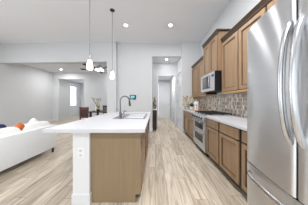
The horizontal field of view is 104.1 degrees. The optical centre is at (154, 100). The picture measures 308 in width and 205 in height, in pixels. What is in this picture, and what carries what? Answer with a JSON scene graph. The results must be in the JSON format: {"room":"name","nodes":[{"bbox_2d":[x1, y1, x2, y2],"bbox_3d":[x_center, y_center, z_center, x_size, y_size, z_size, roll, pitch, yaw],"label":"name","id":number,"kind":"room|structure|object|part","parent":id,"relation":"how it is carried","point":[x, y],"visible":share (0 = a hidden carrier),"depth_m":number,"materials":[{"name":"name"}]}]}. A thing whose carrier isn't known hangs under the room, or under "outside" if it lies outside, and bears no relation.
{"room":"kitchen","nodes":[
{"label":"kitchen","id":0,"kind":"room"},
{"bbox_2d":[0,63,79,126],"bbox_3d":[-6.410,-0.550,2.900,0.120,3.580,14.800,0,0,0],"label":"wall","id":1,"kind":"structure","parent":0,"point":[26,92],"depth_m":6.02,"materials":[{"name":"paint"}]},
{"bbox_2d":[9,114,78,126],"bbox_3d":[-6.343,1.175,6.800,0.015,0.130,6.800,0,0,0],"label":"baseboard","id":2,"kind":"structure","parent":1,"relation":"attached to","point":[49,120],"depth_m":7.35,"materials":[{"name":"white wood"}]},
{"bbox_2d":[70,84,76,116],"bbox_3d":[-6.390,-0.010,9.390,0.040,2.480,0.900,0,0,0],"label":"door","id":3,"kind":"structure","parent":1,"relation":"in","point":[73,88],"depth_m":9.38,"materials":[{"name":"clear glass"}]},
{"bbox_3d":[-6.393,-0.385,9.390,0.005,1.450,0.660,0,0,0],"label":"pane","id":4,"kind":"part","parent":3,"relation":"part of","materials":[{"name":"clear glass"}]},
{"bbox_2d":[69,83,77,117],"bbox_3d":[-6.340,-0.045,9.390,0.020,2.570,1.060,0,0,0],"label":"trim","id":5,"kind":"structure","parent":1,"relation":"attached to","point":[69,83],"depth_m":8.88,"materials":[{"name":"white wood"}]},
{"bbox_2d":[0,42,106,64],"bbox_3d":[-4.125,-1.950,4.950,4.461,0.780,0.250,0,0,2],"label":"wall header","id":6,"kind":"structure","parent":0,"point":[72,52],"depth_m":4.83,"materials":[{"name":"paint"}]},
{"bbox_2d":[23,64,106,72],"bbox_3d":[-3.330,-1.810,6.245,6.240,0.100,2.490,0,0,0],"label":"ceiling","id":7,"kind":"structure","parent":0,"point":[54,68],"depth_m":6.30,"materials":[{"name":"paint"}]},
{"bbox_2d":[81,63,106,73],"bbox_3d":[-2.561,-1.562,5.400,1.558,0.394,1.638,0,0,0],"label":"ceiling fan","id":8,"kind":"object","parent":7,"relation":"hanging from","point":[99,68],"visible":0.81,"depth_m":5.29,"materials":[{"name":"metal"}]},
{"bbox_2d":[64,79,83,82],"bbox_3d":[-5.325,-1.540,8.935,2.050,0.080,2.730,0,0,0],"label":"ceiling","id":9,"kind":"structure","parent":0,"point":[72,80],"depth_m":8.78,"materials":[{"name":"paint"}]},
{"bbox_2d":[53,73,106,120],"bbox_3d":[-3.280,-0.285,7.530,6.140,3.050,0.120,0,0,0],"label":"wall","id":10,"kind":"structure","parent":0,"point":[95,84],"depth_m":7.47,"materials":[{"name":"paint"}]},
{"bbox_2d":[80,83,83,106],"bbox_3d":[-5.325,-0.160,8.945,2.050,2.800,2.710,0,0,0],"label":"wall","id":11,"kind":"structure","parent":0,"point":[81,84],"depth_m":10.20,"materials":[{"name":"paint"}]},
{"bbox_2d":[107,42,116,112],"bbox_3d":[-1.720,-0.550,4.875,0.360,3.580,0.250,0,0,0],"label":"wall pier","id":12,"kind":"object","parent":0,"point":[111,83],"visible":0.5,"depth_m":4.75,"materials":[{"name":"paint"}]},
{"bbox_2d":[0,0,230,43],"bbox_3d":[-2.290,-2.390,0.175,8.520,0.100,9.750,0,0,0],"label":"ceiling","id":13,"kind":"structure","parent":0,"point":[21,21],"depth_m":3.49,"materials":[{"name":"paint"}]},
{"bbox_2d":[86,0,92,69],"bbox_3d":[-1.195,-1.460,2.200,0.120,1.758,0.120,0,0,0],"label":"pendant lamp","id":14,"kind":"object","parent":13,"relation":"hanging from","point":[89,62],"visible":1,"depth_m":2.19,"materials":[{"name":"glass"}]},
{"bbox_3d":[-1.195,-1.555,2.200,0.011,1.530,0.011,0,0,-22],"label":"rod","id":15,"kind":"part","parent":14,"relation":"part of","materials":[{"name":"grey metal"}]},
{"bbox_3d":[-1.195,-0.665,2.200,0.106,0.169,0.106,0,0,0],"label":"lamp shade","id":16,"kind":"part","parent":14,"relation":"part of","materials":[{"name":"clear glass"}]},
{"bbox_2d":[110,8,114,78],"bbox_3d":[-1.100,-1.460,3.090,0.120,1.758,0.120,0,0,0],"label":"pendant lamp","id":17,"kind":"object","parent":13,"relation":"hanging from","point":[111,9],"visible":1,"depth_m":3.09,"materials":[{"name":"glass"}]},
{"bbox_3d":[-1.100,-1.555,3.090,0.011,1.530,0.011,0,0,-22],"label":"rod","id":18,"kind":"part","parent":17,"relation":"part of","materials":[{"name":"grey metal"}]},
{"bbox_2d":[0,116,246,204],"bbox_3d":[-2.290,1.290,2.850,8.520,0.100,15.100,0,0,0],"label":"floor","id":19,"kind":"structure","parent":0,"point":[177,172],"depth_m":1.92,"materials":[{"name":"brown wood"}]},
{"bbox_2d":[0,121,56,171],"bbox_3d":[-2.890,0.857,1.903,0.920,0.767,2.205,0,0,0],"label":"sofa","id":20,"kind":"object","parent":19,"relation":"on","point":[17,146],"visible":0.95,"depth_m":2.24,"materials":[{"name":"white fabric"}]},
{"bbox_2d":[0,127,20,135],"bbox_3d":[-2.670,0.675,2.035,0.238,0.404,0.640,0,0,0],"label":"cushion","id":21,"kind":"object","parent":20,"relation":"on","point":[8,130],"depth_m":2.13,"materials":[{"name":"fabric"}]},
{"bbox_2d":[14,123,24,129],"bbox_3d":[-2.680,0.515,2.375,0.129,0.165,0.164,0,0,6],"label":"throw pillow","id":22,"kind":"object","parent":20,"relation":"on","point":[20,126],"visible":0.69,"depth_m":2.35,"materials":[{"name":"orange fabric"}]},
{"bbox_2d":[28,118,38,122],"bbox_3d":[-2.800,0.580,2.780,0.138,0.362,0.364,0,0,-4],"label":"throw pillow","id":23,"kind":"object","parent":20,"relation":"on","point":[32,120],"visible":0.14,"depth_m":2.74,"materials":[{"name":"fabric"}]},
{"bbox_2d":[21,121,49,130],"bbox_3d":[-2.670,0.675,2.685,0.238,0.404,0.640,0,0,0],"label":"cushion","id":24,"kind":"object","parent":20,"relation":"on","point":[34,125],"depth_m":2.61,"materials":[{"name":"fabric"}]},
{"bbox_2d":[79,107,88,119],"bbox_3d":[-2.831,0.740,5.056,0.440,1.000,0.448,0,0,11],"label":"dining chair","id":25,"kind":"object","parent":19,"relation":"on","point":[83,111],"visible":0.54,"depth_m":4.84,"materials":[{"name":"brown wood"}]},
{"bbox_3d":[-2.869,0.485,4.857,0.320,0.290,0.043,0,0,11],"label":"backrest","id":26,"kind":"part","parent":25,"relation":"part of","materials":[{"name":"brown wood"}]},
{"bbox_2d":[89,110,106,116],"bbox_3d":[-2.250,0.860,5.800,1.600,0.760,0.900,0,0,0],"label":"dining table","id":27,"kind":"object","parent":19,"relation":"on","point":[100,111],"visible":0.13,"depth_m":5.46,"materials":[{"name":"brown wood"}]},
{"bbox_2d":[71,124,147,204],"bbox_3d":[-0.580,0.801,2.473,0.830,0.878,2.095,0,0,0],"label":"kitchen island","id":28,"kind":"object","parent":19,"relation":"on","point":[111,169],"visible":0.69,"depth_m":1.47,"materials":[{"name":"brown wood"}]},
{"bbox_2d":[78,148,83,157],"bbox_3d":[-0.885,0.620,1.430,0.070,0.120,0.008,0,0,0],"label":"electrical outlet","id":29,"kind":"object","parent":28,"relation":"attached to","point":[80,150],"visible":1,"depth_m":1.43,"materials":[{"name":"plastic"}]},
{"bbox_3d":[-0.885,0.801,1.535,0.200,0.878,0.200,0,0,0],"label":"corner post","id":30,"kind":"part","parent":28,"relation":"part of","materials":[{"name":"white paint"}]},
{"bbox_2d":[42,112,150,132],"bbox_3d":[-0.695,0.340,2.470,1.160,0.040,2.220,0,0,0],"label":"island countertop","id":31,"kind":"structure","parent":28,"relation":"on","point":[103,123],"depth_m":1.57,"materials":[{"name":"white stone"}]},
{"bbox_2d":[118,96,130,117],"bbox_3d":[-0.572,0.106,2.270,0.234,0.416,0.068,0,0,0],"label":"faucet","id":32,"kind":"object","parent":31,"relation":"on","point":[120,112],"visible":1,"depth_m":2.26,"materials":[{"name":"silver metal"}]},
{"bbox_3d":[-0.570,0.054,2.270,0.195,0.312,0.025,0,0,0],"label":"spout","id":33,"kind":"part","parent":32,"relation":"part of","materials":[{"name":"silver metal"}]},
{"bbox_2d":[113,114,147,118],"bbox_3d":[-0.468,0.412,2.540,0.585,0.196,0.820,0,0,0],"label":"sink","id":34,"kind":"object","parent":31,"relation":"in","point":[127,116],"visible":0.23,"depth_m":2.52,"materials":[{"name":"metal"}]},
{"bbox_3d":[-0.400,0.414,2.353,0.360,0.191,0.345,0,0,0],"label":"bowl","id":35,"kind":"part","parent":34,"relation":"part of","materials":[{"name":"metal"}]},
{"bbox_3d":[-0.400,0.414,2.728,0.360,0.191,0.345,0,0,0],"label":"bowl","id":36,"kind":"part","parent":34,"relation":"part of","materials":[{"name":"metal"}]},
{"bbox_3d":[-0.487,0.801,1.475,0.625,0.878,0.020,0,0,0],"label":"panel","id":37,"kind":"part","parent":28,"relation":"part of","materials":[{"name":"brown wood"}]},
{"bbox_3d":[-0.176,0.630,1.710,0.022,0.170,0.416,0,0,0],"label":"drawer","id":38,"kind":"part","parent":28,"relation":"part of","materials":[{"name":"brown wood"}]},
{"bbox_3d":[-0.176,0.828,1.710,0.022,0.185,0.416,0,0,0],"label":"drawer","id":39,"kind":"part","parent":28,"relation":"part of","materials":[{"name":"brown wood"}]},
{"bbox_3d":[-0.176,1.032,1.710,0.022,0.185,0.416,0,0,0],"label":"drawer","id":40,"kind":"part","parent":28,"relation":"part of","materials":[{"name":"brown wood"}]},
{"bbox_3d":[-0.176,0.835,2.150,0.022,0.580,0.416,0,0,0],"label":"door","id":41,"kind":"part","parent":28,"relation":"part of","materials":[{"name":"brown wood"}]},
{"bbox_2d":[153,109,156,130],"bbox_3d":[-0.009,0.790,5.140,0.168,0.900,0.440,0,0,0],"label":"base cabinet","id":42,"kind":"object","parent":19,"relation":"on","point":[154,110],"visible":0.88,"depth_m":4.93,"materials":[{"name":"brown wood"}]},
{"bbox_2d":[153,97,155,108],"bbox_3d":[-0.020,0.090,5.020,0.150,0.500,0.150,0,0,0],"label":"vase","id":43,"kind":"object","parent":42,"relation":"on","point":[154,100],"visible":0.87,"depth_m":4.96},
{"bbox_2d":[183,111,193,140],"bbox_3d":[1.440,0.801,4.080,0.650,0.878,1.298,0,0,0],"label":"base cabinet","id":44,"kind":"object","parent":19,"relation":"on","point":[187,117],"visible":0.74,"depth_m":4.00,"materials":[{"name":"brown wood"}]},
{"bbox_3d":[1.126,0.835,4.405,0.022,0.580,0.596,0,0,0],"label":"door","id":45,"kind":"part","parent":44,"relation":"part of","materials":[{"name":"brown wood"}]},
{"bbox_3d":[1.126,0.835,3.755,0.022,0.580,0.596,0,0,0],"label":"door","id":46,"kind":"part","parent":44,"relation":"part of","materials":[{"name":"brown wood"}]},
{"bbox_2d":[182,109,206,112],"bbox_3d":[1.426,0.340,4.086,0.682,0.040,1.322,0,0,0],"label":"countertop","id":47,"kind":"structure","parent":44,"relation":"on","point":[187,110],"depth_m":4.04,"materials":[{"name":"white stone"}]},
{"bbox_3d":[1.435,0.312,3.985,0.370,0.015,0.730,0,0,0],"label":"cutting board","id":48,"kind":"object","parent":47,"relation":"on","visible":0},
{"bbox_2d":[194,101,197,109],"bbox_3d":[1.400,0.160,4.100,0.120,0.290,0.134,0,0,0],"label":"birdhouse","id":49,"kind":"object","parent":48,"relation":"on","point":[195,102],"visible":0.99,"depth_m":4.05,"materials":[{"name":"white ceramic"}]},
{"bbox_2d":[192,111,233,156],"bbox_3d":[1.397,0.759,3.033,0.735,0.962,0.775,0,0,0],"label":"range","id":50,"kind":"object","parent":19,"relation":"on","point":[199,121],"visible":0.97,"depth_m":2.89,"materials":[{"name":"metal"}]},
{"bbox_3d":[1.113,0.877,3.033,0.035,0.325,0.767,0,0,0],"label":"oven door","id":51,"kind":"part","parent":50,"relation":"part of","materials":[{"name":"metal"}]},
{"bbox_3d":[1.113,0.583,3.033,0.035,0.255,0.767,0,0,0],"label":"oven door","id":52,"kind":"part","parent":50,"relation":"part of","materials":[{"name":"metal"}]},
{"bbox_3d":[1.095,0.396,3.033,0.070,0.109,0.771,0,0,0],"label":"control panel","id":53,"kind":"part","parent":50,"relation":"part of","materials":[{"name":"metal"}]},
{"bbox_3d":[1.115,1.095,3.033,0.030,0.100,0.767,0,0,0],"label":"drawer","id":54,"kind":"part","parent":50,"relation":"part of","materials":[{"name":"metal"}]},
{"bbox_2d":[193,112,233,115],"bbox_3d":[1.420,0.328,3.033,0.660,0.025,0.775,0,0,0],"label":"cooktop","id":55,"kind":"object","parent":50,"relation":"in","point":[194,113],"depth_m":2.80,"materials":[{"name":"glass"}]},
{"bbox_2d":[206,118,223,170],"bbox_3d":[1.440,0.801,2.370,0.650,0.878,0.528,0,0,0],"label":"base cabinet","id":56,"kind":"object","parent":19,"relation":"on","point":[212,128],"visible":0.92,"depth_m":2.33,"materials":[{"name":"brown wood"}]},
{"bbox_3d":[1.126,0.452,2.370,0.022,0.147,0.476,0,0,0],"label":"drawer","id":57,"kind":"part","parent":56,"relation":"part of","materials":[{"name":"brown wood"}]},
{"bbox_3d":[1.126,0.835,2.370,0.022,0.580,0.476,0,0,0],"label":"door","id":58,"kind":"part","parent":56,"relation":"part of","materials":[{"name":"brown wood"}]},
{"bbox_2d":[219,123,246,194],"bbox_3d":[1.440,0.801,1.840,0.650,0.878,0.528,0,0,0],"label":"base cabinet","id":59,"kind":"object","parent":19,"relation":"on","point":[230,138],"visible":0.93,"depth_m":1.78,"materials":[{"name":"brown wood"}]},
{"bbox_3d":[1.126,0.452,1.840,0.022,0.147,0.476,0,0,0],"label":"drawer","id":60,"kind":"part","parent":59,"relation":"part of","materials":[{"name":"brown wood"}]},
{"bbox_3d":[1.126,0.835,1.840,0.022,0.580,0.476,0,0,0],"label":"door","id":61,"kind":"part","parent":59,"relation":"part of","materials":[{"name":"brown wood"}]},
{"bbox_2d":[241,130,247,192],"bbox_3d":[1.440,0.801,1.282,0.650,0.878,0.583,0,0,0],"label":"base cabinet","id":62,"kind":"object","parent":19,"relation":"on","point":[244,160],"visible":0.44,"depth_m":1.50,"materials":[{"name":"brown wood"}]},
{"bbox_2d":[204,116,246,130],"bbox_3d":[1.426,0.340,1.815,0.682,0.040,1.650,0,0,0],"label":"countertop","id":63,"kind":"structure","parent":62,"relation":"on","point":[238,122],"depth_m":1.97,"materials":[{"name":"white stone"}]},
{"bbox_3d":[1.126,0.452,1.282,0.022,0.147,0.531,0,0,0],"label":"drawer","id":64,"kind":"part","parent":62,"relation":"part of","materials":[{"name":"brown wood"}]},
{"bbox_2d":[247,0,307,204],"bbox_3d":[1.177,0.340,0.580,1.126,1.800,0.809,0,0,0],"label":"refrigerator","id":65,"kind":"object","parent":19,"relation":"on","point":[277,43],"visible":1,"depth_m":0.66,"materials":[{"name":"metal"}]},
{"bbox_3d":[0.697,0.550,0.575,0.088,0.032,0.728,0,0,0],"label":"handle","id":66,"kind":"part","parent":65,"relation":"part of","materials":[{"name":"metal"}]},
{"bbox_3d":[0.755,0.819,0.580,0.085,0.662,0.809,0,0,0],"label":"freezer drawer","id":67,"kind":"part","parent":65,"relation":"part of","materials":[{"name":"metal"}]},
{"bbox_3d":[0.657,-0.090,0.599,0.086,0.628,0.023,0,0,0],"label":"handle","id":68,"kind":"part","parent":65,"relation":"part of","materials":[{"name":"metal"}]},
{"bbox_3d":[0.657,-0.090,0.547,0.086,0.628,0.023,0,0,0],"label":"handle","id":69,"kind":"part","parent":65,"relation":"part of","materials":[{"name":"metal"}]},
{"bbox_3d":[0.738,-0.044,0.374,0.119,1.032,0.398,0,0,0],"label":"door","id":70,"kind":"part","parent":65,"relation":"part of","materials":[{"name":"metal"}]},
{"bbox_2d":[117,43,180,127],"bbox_3d":[-0.230,-0.550,4.940,2.620,3.580,0.120,0,0,0],"label":"wall","id":71,"kind":"structure","parent":0,"point":[134,60],"depth_m":4.88,"materials":[{"name":"paint"}]},
{"bbox_2d":[130,95,135,99],"bbox_3d":[-0.895,-0.152,4.868,0.250,0.185,0.024,0,0,0],"label":"thermostat","id":72,"kind":"object","parent":71,"relation":"attached to","point":[132,97],"visible":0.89,"depth_m":4.86,"materials":[{"name":"plastic"}]},
{"bbox_2d":[152,60,152,125],"bbox_3d":[-0.160,-0.310,5.350,0.100,3.100,0.700,0,0,0],"label":"wall","id":73,"kind":"structure","parent":0,"point":[152,60],"depth_m":5.28,"materials":[{"name":"paint"}]},
{"bbox_2d":[153,63,176,108],"bbox_3d":[0.425,-0.310,5.760,1.270,3.100,0.120,0,0,0],"label":"wall","id":74,"kind":"structure","parent":0,"point":[158,68],"depth_m":5.70,"materials":[{"name":"paint"}]},
{"bbox_2d":[157,74,176,126],"bbox_3d":[0.550,-0.015,5.690,0.940,2.510,0.020,0,0,0],"label":"trim","id":75,"kind":"structure","parent":74,"relation":"attached to","point":[175,75],"depth_m":5.68,"materials":[{"name":"white wood"}]},
{"bbox_2d":[158,76,172,79],"bbox_3d":[0.490,-1.540,7.260,1.400,0.080,2.880,0,0,0],"label":"ceiling","id":76,"kind":"structure","parent":0,"point":[159,77],"depth_m":7.66,"materials":[{"name":"paint"}]},
{"bbox_2d":[152,58,179,62],"bbox_3d":[0.425,-1.845,5.410,1.270,0.070,0.820,0,0,0],"label":"ceiling","id":77,"kind":"structure","parent":0,"point":[155,60],"depth_m":5.36,"materials":[{"name":"paint"}]},
{"bbox_2d":[158,76,174,120],"bbox_3d":[0.490,-0.160,7.260,1.400,2.800,2.880,0,0,0],"label":"wall","id":78,"kind":"structure","parent":0,"point":[172,81],"depth_m":7.47,"materials":[{"name":"paint"}]},
{"bbox_2d":[158,84,169,117],"bbox_3d":[0.655,0.005,8.616,0.810,2.450,0.109,0,0,0],"label":"door","id":79,"kind":"structure","parent":78,"relation":"in","point":[163,89],"depth_m":8.62,"materials":[{"name":"white paint"}]},
{"bbox_2d":[177,42,199,131],"bbox_3d":[1.475,-0.550,5.275,0.830,3.580,1.050,0,0,0],"label":"wall","id":80,"kind":"structure","parent":0,"point":[190,51],"depth_m":4.75,"materials":[{"name":"paint"}]},
{"bbox_2d":[177,72,180,129],"bbox_3d":[1.060,0.007,5.241,0.099,2.445,0.741,0,0,0],"label":"door","id":81,"kind":"structure","parent":80,"relation":"in","point":[179,74],"depth_m":5.34,"materials":[{"name":"white paint"}]},
{"bbox_2d":[177,69,181,128],"bbox_3d":[1.050,-0.025,5.235,0.020,2.530,0.890,0,0,0],"label":"trim","id":82,"kind":"structure","parent":80,"relation":"attached to","point":[180,69],"depth_m":4.79,"materials":[{"name":"white wood"}]},
{"bbox_2d":[183,96,198,108],"bbox_3d":[1.429,0.054,4.744,0.657,0.529,0.012,0,0,0],"label":"backsplash","id":83,"kind":"structure","parent":80,"relation":"attached to","point":[187,100],"depth_m":4.74,"materials":[{"name":"tile"}]},
{"bbox_2d":[200,0,260,115],"bbox_3d":[1.830,-0.550,0.125,0.120,3.580,9.250,0,0,0],"label":"wall","id":84,"kind":"structure","parent":0,"point":[235,10],"depth_m":2.81,"materials":[{"name":"paint"}]},
{"bbox_2d":[191,62,197,96],"bbox_3d":[1.599,-0.757,4.418,0.331,1.205,0.653,0,0,0],"label":"upper cabinet","id":85,"kind":"object","parent":84,"relation":"attached to","point":[194,66],"visible":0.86,"depth_m":4.37,"materials":[{"name":"brown wood"}]},
{"bbox_2d":[197,56,216,95],"bbox_3d":[1.599,-0.757,3.760,0.331,1.205,0.658,0,0,0],"label":"upper cabinet","id":86,"kind":"object","parent":84,"relation":"attached to","point":[200,61],"visible":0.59,"depth_m":3.88,"materials":[{"name":"brown wood"}]},
{"bbox_3d":[1.466,-0.724,3.760,0.022,1.043,0.624,0,0,0],"label":"door","id":87,"kind":"part","parent":86,"relation":"part of","materials":[{"name":"brown wood"}]},
{"bbox_2d":[202,29,229,75],"bbox_3d":[1.555,-1.127,3.030,0.422,0.905,0.820,0,0,0],"label":"upper cabinet","id":88,"kind":"object","parent":84,"relation":"attached to","point":[212,48],"visible":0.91,"depth_m":2.83,"materials":[{"name":"brown wood"}]},
{"bbox_3d":[1.376,-1.076,3.217,0.022,0.778,0.339,0,0,0],"label":"door","id":89,"kind":"part","parent":88,"relation":"part of","materials":[{"name":"brown wood"}]},
{"bbox_2d":[201,71,221,92],"bbox_3d":[1.505,-0.453,3.030,0.490,0.435,0.750,0,0,0],"label":"microwave","id":90,"kind":"object","parent":88,"relation":"attached to","point":[211,82],"visible":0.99,"depth_m":2.79,"materials":[{"name":"metal"}]},
{"bbox_3d":[1.316,-0.453,3.030,0.008,0.430,0.746,0,0,0],"label":"door","id":91,"kind":"part","parent":90,"relation":"part of","materials":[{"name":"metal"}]},
{"bbox_3d":[1.388,-1.107,3.030,0.002,0.861,0.746,0,0,0],"label":"frame","id":92,"kind":"part","parent":88,"relation":"part of","materials":[{"name":"brown wood"}]},
{"bbox_3d":[1.376,-1.076,2.842,0.022,0.778,0.339,0,0,0],"label":"door","id":93,"kind":"part","parent":88,"relation":"part of","materials":[{"name":"brown wood"}]},
{"bbox_3d":[1.555,-1.538,3.030,0.422,0.085,0.820,0,0,0],"label":"crown moulding","id":94,"kind":"part","parent":88,"relation":"part of","materials":[{"name":"brown wood"}]},
{"bbox_2d":[199,93,246,117],"bbox_3d":[1.764,0.083,2.870,0.012,0.474,3.760,0,0,0],"label":"backsplash","id":95,"kind":"structure","parent":84,"relation":"attached to","point":[236,104],"depth_m":2.91,"materials":[{"name":"tile"}]},
{"bbox_2d":[220,24,246,93],"bbox_3d":[1.599,-0.757,2.370,0.331,1.205,0.528,0,0,0],"label":"upper cabinet","id":96,"kind":"object","parent":84,"relation":"attached to","point":[230,40],"visible":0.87,"depth_m":2.31,"materials":[{"name":"brown wood"}]},
{"bbox_3d":[1.599,-1.317,2.370,0.331,0.085,0.528,0,0,0],"label":"crown moulding","id":97,"kind":"part","parent":96,"relation":"part of","materials":[{"name":"brown wood"}]},
{"bbox_3d":[1.468,-0.172,2.370,0.017,0.035,0.528,0,0,0],"label":"light rail","id":98,"kind":"part","parent":96,"relation":"part of","materials":[{"name":"brown wood"}]},
{"bbox_3d":[1.466,-0.724,2.370,0.022,1.043,0.494,0,0,0],"label":"door","id":99,"kind":"part","parent":96,"relation":"part of","materials":[{"name":"brown wood"}]},
{"bbox_2d":[237,0,267,91],"bbox_3d":[1.599,-0.757,1.840,0.331,1.205,0.528,0,0,0],"label":"upper cabinet","id":100,"kind":"object","parent":84,"relation":"attached to","point":[260,9],"visible":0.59,"depth_m":1.95,"materials":[{"name":"brown wood"}]},
{"bbox_3d":[1.599,-1.317,1.840,0.331,0.085,0.528,0,0,0],"label":"crown moulding","id":101,"kind":"part","parent":100,"relation":"part of","materials":[{"name":"brown wood"}]},
{"bbox_2d":[266,0,277,10],"bbox_3d":[1.599,-0.757,1.282,0.331,1.205,0.583,0,0,0],"label":"upper cabinet","id":102,"kind":"object","parent":84,"relation":"attached to","point":[270,3],"visible":0.15,"depth_m":1.52,"materials":[{"name":"brown wood"}]}
]}

